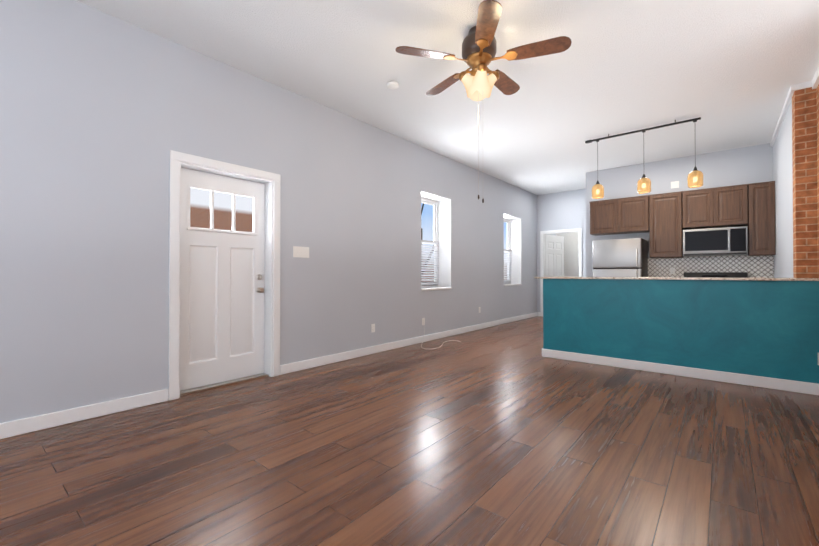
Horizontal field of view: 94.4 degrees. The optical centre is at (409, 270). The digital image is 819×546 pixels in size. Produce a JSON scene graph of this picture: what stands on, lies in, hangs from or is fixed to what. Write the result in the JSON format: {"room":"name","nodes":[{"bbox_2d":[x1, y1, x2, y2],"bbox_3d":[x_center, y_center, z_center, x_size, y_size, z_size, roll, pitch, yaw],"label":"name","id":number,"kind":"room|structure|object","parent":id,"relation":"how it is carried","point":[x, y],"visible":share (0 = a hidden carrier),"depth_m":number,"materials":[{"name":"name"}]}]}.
{"room":"empty living room","nodes":[
{"label":"empty living room","id":0,"kind":"room"},
{"bbox_2d":[0,0,555,422],"bbox_3d":[0.001,-0.419,6.138,0.360,3.150,13.200,0,-1,40],"label":"wall","id":1,"kind":"structure","parent":0,"point":[102,114],"depth_m":3.24,"materials":[{"name":"grey paint"}]},
{"bbox_2d":[0,389,168,438],"bbox_3d":[-3.013,1.070,2.183,0.016,0.104,2.882,0,-1,40],"label":"baseboard","id":2,"kind":"structure","parent":1,"relation":"attached to","point":[35,423],"depth_m":2.83,"materials":[{"name":"white wood"}]},
{"bbox_2d":[180,168,264,390],"bbox_3d":[-1.855,0.082,3.800,0.113,2.065,0.877,0,-1,40],"label":"entry door","id":3,"kind":"structure","parent":1,"relation":"in","point":[222,305],"depth_m":3.78,"materials":[{"name":"white wood"}]},
{"bbox_2d":[169,150,280,400],"bbox_3d":[-1.844,0.045,3.791,0.262,2.183,1.069,0,-1,40],"label":"door frame","id":4,"kind":"structure","parent":1,"relation":"attached to","point":[176,157],"depth_m":3.74,"materials":[{"name":"white wood"}]},
{"bbox_2d":[293,246,308,257],"bbox_3d":[-1.243,-0.209,4.341,0.008,0.124,0.200,0,-1,40],"label":"switch plate","id":5,"kind":"object","parent":1,"relation":"attached to","point":[301,252],"visible":1,"depth_m":4.34,"materials":[{"name":"white plastic"}]},
{"bbox_2d":[371,324,374,332],"bbox_3d":[-0.500,0.798,5.232,0.008,0.115,0.072,0,-1,40],"label":"electrical outlet","id":6,"kind":"object","parent":1,"relation":"attached to","point":[372,328],"visible":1,"depth_m":5.22,"materials":[{"name":"white plastic"}]},
{"bbox_2d":[280,312,539,374],"bbox_3d":[0.964,1.110,6.986,0.030,0.104,7.445,0,-1,40],"label":"baseboard","id":7,"kind":"structure","parent":1,"relation":"attached to","point":[315,362],"depth_m":5.36,"materials":[{"name":"white wood"}]},
{"bbox_2d":[421,191,451,290],"bbox_3d":[0.339,-0.471,6.515,0.362,1.600,0.870,0,-1,40],"label":"window","id":8,"kind":"structure","parent":1,"relation":"in","point":[441,254],"depth_m":6.79,"materials":[{"name":"white"}]},
{"bbox_2d":[503,214,521,285],"bbox_3d":[2.256,-0.452,8.835,0.362,1.600,0.950,0,-1,40],"label":"window","id":9,"kind":"structure","parent":1,"relation":"in","point":[513,262],"depth_m":9.17,"materials":[{"name":"white"}]},
{"bbox_2d":[0,316,818,545],"bbox_3d":[1.889,1.203,4.564,5.260,0.120,13.200,0,-1,40],"label":"floor","id":10,"kind":"structure","parent":0,"point":[506,434],"depth_m":2.23,"materials":[{"name":"laminate"}]},
{"bbox_2d":[593,238,647,276],"bbox_3d":[3.830,0.307,6.901,0.765,1.710,0.776,0,-1,40],"label":"fridge","id":11,"kind":"object","parent":10,"relation":"on","point":[620,258],"visible":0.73,"depth_m":6.64,"materials":[{"name":"silver metal"}]},
{"bbox_2d":[684,272,747,276],"bbox_3d":[4.906,0.583,6.101,0.830,1.105,0.656,0,-1,40],"label":"range","id":12,"kind":"object","parent":10,"relation":"on","point":[715,274],"visible":0.06,"depth_m":6.29,"materials":[{"name":"black metal"}]},
{"bbox_3d":[3.000,0.628,4.586,2.430,1.030,0.598,0,-1,40],"label":"base cabinet","id":13,"kind":"object","parent":10,"relation":"on","visible":0},
{"bbox_2d":[534,277,818,280],"bbox_3d":[2.979,0.094,4.535,2.729,0.022,0.790,0,-1,40],"label":"countertop","id":14,"kind":"structure","parent":13,"relation":"on","point":[731,278],"depth_m":4.18,"materials":[{"name":"stone"}]},
{"bbox_2d":[75,0,818,194],"bbox_3d":[1.889,-2.082,4.591,5.260,0.150,13.200,0,-1,40],"label":"ceiling","id":15,"kind":"structure","parent":0,"point":[729,72],"depth_m":3.76,"materials":[{"name":"white paint"}]},
{"bbox_2d":[387,81,398,88],"bbox_3d":[-0.179,-1.991,4.081,0.124,0.040,0.124,0,-1,40],"label":"smoke detector","id":16,"kind":"object","parent":15,"relation":"attached to","point":[392,85],"visible":1,"depth_m":4.05,"materials":[{"name":"white plastic"}]},
{"bbox_2d":[396,0,571,202],"bbox_3d":[0.626,-1.292,3.244,1.377,1.452,1.316,0,-1,40],"label":"fan","id":17,"kind":"object","parent":15,"relation":"hanging from","point":[479,46],"visible":1,"depth_m":3.10,"materials":[{"name":"brown wood"}]},
{"bbox_2d":[585,117,700,143],"bbox_3d":[3.209,-1.966,5.316,1.390,0.070,0.040,0,-1,40],"label":"rail","id":18,"kind":"object","parent":15,"relation":"attached to","point":[646,129],"visible":1,"depth_m":5.26,"materials":[{"name":"black metal"}]},
{"bbox_2d":[592,140,603,198],"bbox_3d":[2.804,-1.503,5.647,0.166,0.867,0.166,0,-1,40],"label":"pendant light","id":19,"kind":"object","parent":18,"relation":"hanging from","point":[597,190],"visible":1,"depth_m":5.59,"materials":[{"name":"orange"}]},
{"bbox_2d":[637,131,650,193],"bbox_3d":[3.259,-1.506,5.271,0.166,0.867,0.166,0,-1,40],"label":"pendant light","id":20,"kind":"object","parent":18,"relation":"hanging from","point":[644,184],"visible":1,"depth_m":5.21,"materials":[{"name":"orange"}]},
{"bbox_2d":[687,120,702,187],"bbox_3d":[3.698,-1.509,4.908,0.166,0.867,0.166,0,-1,40],"label":"pendant light","id":21,"kind":"object","parent":18,"relation":"hanging from","point":[695,178],"visible":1,"depth_m":4.85,"materials":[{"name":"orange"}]},
{"bbox_2d":[537,189,585,311],"bbox_3d":[5.251,-0.401,8.363,4.900,3.150,0.120,0,-1,40],"label":"wall","id":22,"kind":"structure","parent":0,"point":[561,210],"depth_m":9.49,"materials":[{"name":"grey paint"}]},
{"bbox_2d":[545,234,563,276],"bbox_3d":[3.891,0.121,10.109,0.857,2.110,0.097,0,-1,-36],"label":"door","id":23,"kind":"structure","parent":22,"relation":"in","point":[554,255],"depth_m":10.11,"materials":[{"name":"white wood"}]},
{"bbox_2d":[540,228,581,315],"bbox_3d":[3.819,0.083,9.532,1.014,2.200,0.147,0,-1,40],"label":"door frame","id":24,"kind":"structure","parent":22,"relation":"attached to","point":[541,258],"depth_m":9.76,"materials":[{"name":"white wood"}]},
{"bbox_2d":[556,232,578,276],"bbox_3d":[5.067,-0.384,10.416,2.000,3.150,0.150,0,-1,40],"label":"wall","id":25,"kind":"structure","parent":0,"point":[571,254],"depth_m":10.71,"materials":[{"name":"white paint"}]},
{"bbox_2d":[586,143,773,277],"bbox_3d":[4.877,-0.415,6.654,3.300,3.150,0.132,0,-1,40],"label":"wall","id":26,"kind":"structure","parent":0,"point":[745,165],"depth_m":6.60,"materials":[{"name":"grey paint"}]},
{"bbox_2d":[589,199,620,235],"bbox_3d":[3.767,-1.008,7.276,0.483,0.628,0.351,0,-1,40],"label":"upper cabinet","id":27,"kind":"object","parent":26,"relation":"attached to","point":[603,214],"depth_m":7.15,"materials":[{"name":"brown wood"}]},
{"bbox_2d":[617,195,648,232],"bbox_3d":[4.139,-1.011,6.969,0.482,0.628,0.351,0,-1,40],"label":"upper cabinet","id":28,"kind":"object","parent":26,"relation":"attached to","point":[632,212],"depth_m":6.84,"materials":[{"name":"brown wood"}]},
{"bbox_2d":[649,191,684,257],"bbox_3d":[4.512,-0.776,6.659,0.465,1.103,0.351,0,-1,40],"label":"upper cabinet","id":29,"kind":"object","parent":26,"relation":"attached to","point":[664,219],"depth_m":6.52,"materials":[{"name":"brown wood"}]},
{"bbox_2d":[670,268,674,273],"bbox_3d":[4.670,0.011,6.730,0.072,0.115,0.008,0,-1,40],"label":"outlet","id":30,"kind":"object","parent":26,"relation":"attached to","point":[672,270],"visible":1,"depth_m":6.73,"materials":[{"name":"white plastic"}]},
{"bbox_2d":[671,181,678,188],"bbox_3d":[4.708,-1.520,6.726,0.120,0.120,0.008,0,-1,40],"label":"switch plate","id":31,"kind":"object","parent":26,"relation":"attached to","point":[674,184],"visible":1,"depth_m":6.72,"materials":[{"name":"white plastic"}]},
{"bbox_2d":[681,188,716,228],"bbox_3d":[4.856,-1.021,6.376,0.410,0.617,0.351,0,-1,40],"label":"upper cabinet","id":32,"kind":"object","parent":26,"relation":"attached to","point":[696,205],"depth_m":6.25,"materials":[{"name":"brown wood"}]},
{"bbox_2d":[713,184,748,227],"bbox_3d":[5.173,-1.024,6.115,0.410,0.617,0.351,0,-1,40],"label":"upper cabinet","id":33,"kind":"object","parent":26,"relation":"attached to","point":[730,203],"depth_m":5.98,"materials":[{"name":"brown wood"}]},
{"bbox_2d":[683,226,747,256],"bbox_3d":[4.984,-0.461,6.203,0.810,0.435,0.446,0,-1,40],"label":"microwave","id":34,"kind":"object","parent":33,"relation":"attached to","point":[727,241],"visible":1,"depth_m":6.04,"materials":[{"name":"silver metal"}]},
{"bbox_2d":[745,181,774,255],"bbox_3d":[5.452,-0.783,5.881,0.296,1.103,0.351,0,-1,40],"label":"upper cabinet","id":35,"kind":"object","parent":26,"relation":"attached to","point":[761,227],"depth_m":5.75,"materials":[{"name":"brown wood"}]},
{"bbox_2d":[543,279,818,383],"bbox_3d":[2.828,0.622,4.261,2.620,1.036,0.120,0,-1,40],"label":"wall","id":36,"kind":"structure","parent":0,"point":[764,328],"depth_m":4.03,"materials":[{"name":"teal paint"}]},
{"bbox_2d":[542,348,818,394],"bbox_3d":[2.766,1.087,4.218,2.607,0.104,0.026,0,-1,40],"label":"baseboard","id":37,"kind":"structure","parent":36,"relation":"attached to","point":[743,379],"depth_m":4.01,"materials":[{"name":"white wood"}]},
{"bbox_2d":[773,99,792,277],"bbox_3d":[5.220,-0.429,4.919,0.560,3.150,2.130,0,-1,40],"label":"wall","id":38,"kind":"structure","parent":0,"point":[783,180],"depth_m":4.88,"materials":[{"name":"grey paint"}]},
{"bbox_2d":[792,85,818,277],"bbox_3d":[2.019,-0.462,1.046,0.560,3.150,7.920,0,-1,40],"label":"brick wall","id":39,"kind":"structure","parent":0,"point":[805,138],"depth_m":4.06,"materials":[{"name":"brick"}]},
{"bbox_2d":[770,66,818,146],"bbox_3d":[2.595,-1.980,2.093,0.190,0.094,9.850,0,-1,40],"label":"trim","id":40,"kind":"structure","parent":39,"relation":"attached to","point":[814,83],"depth_m":4.16,"materials":[{"name":"white"}]},
{"label":"outside","id":41,"kind":"structure","parent":0,"visible":0},
{"bbox_2d":[190,187,252,231],"bbox_3d":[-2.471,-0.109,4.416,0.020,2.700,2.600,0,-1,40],"label":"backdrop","id":42,"kind":"structure","parent":41,"point":[199,208],"depth_m":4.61,"materials":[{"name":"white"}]},
{"bbox_2d":[421,203,506,281],"bbox_3d":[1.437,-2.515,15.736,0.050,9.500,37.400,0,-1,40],"label":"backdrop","id":43,"kind":"structure","parent":41,"point":[427,222],"depth_m":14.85,"materials":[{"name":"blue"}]},
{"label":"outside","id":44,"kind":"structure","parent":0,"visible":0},
{"bbox_2d":[421,203,433,281],"bbox_3d":[0.859,-1.590,10.567,3.936,6.768,2.698,0,-1,40],"label":"tree","id":45,"kind":"object","parent":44,"point":[421,243],"depth_m":10.03,"materials":[{"name":"grey plant"}]}
]}

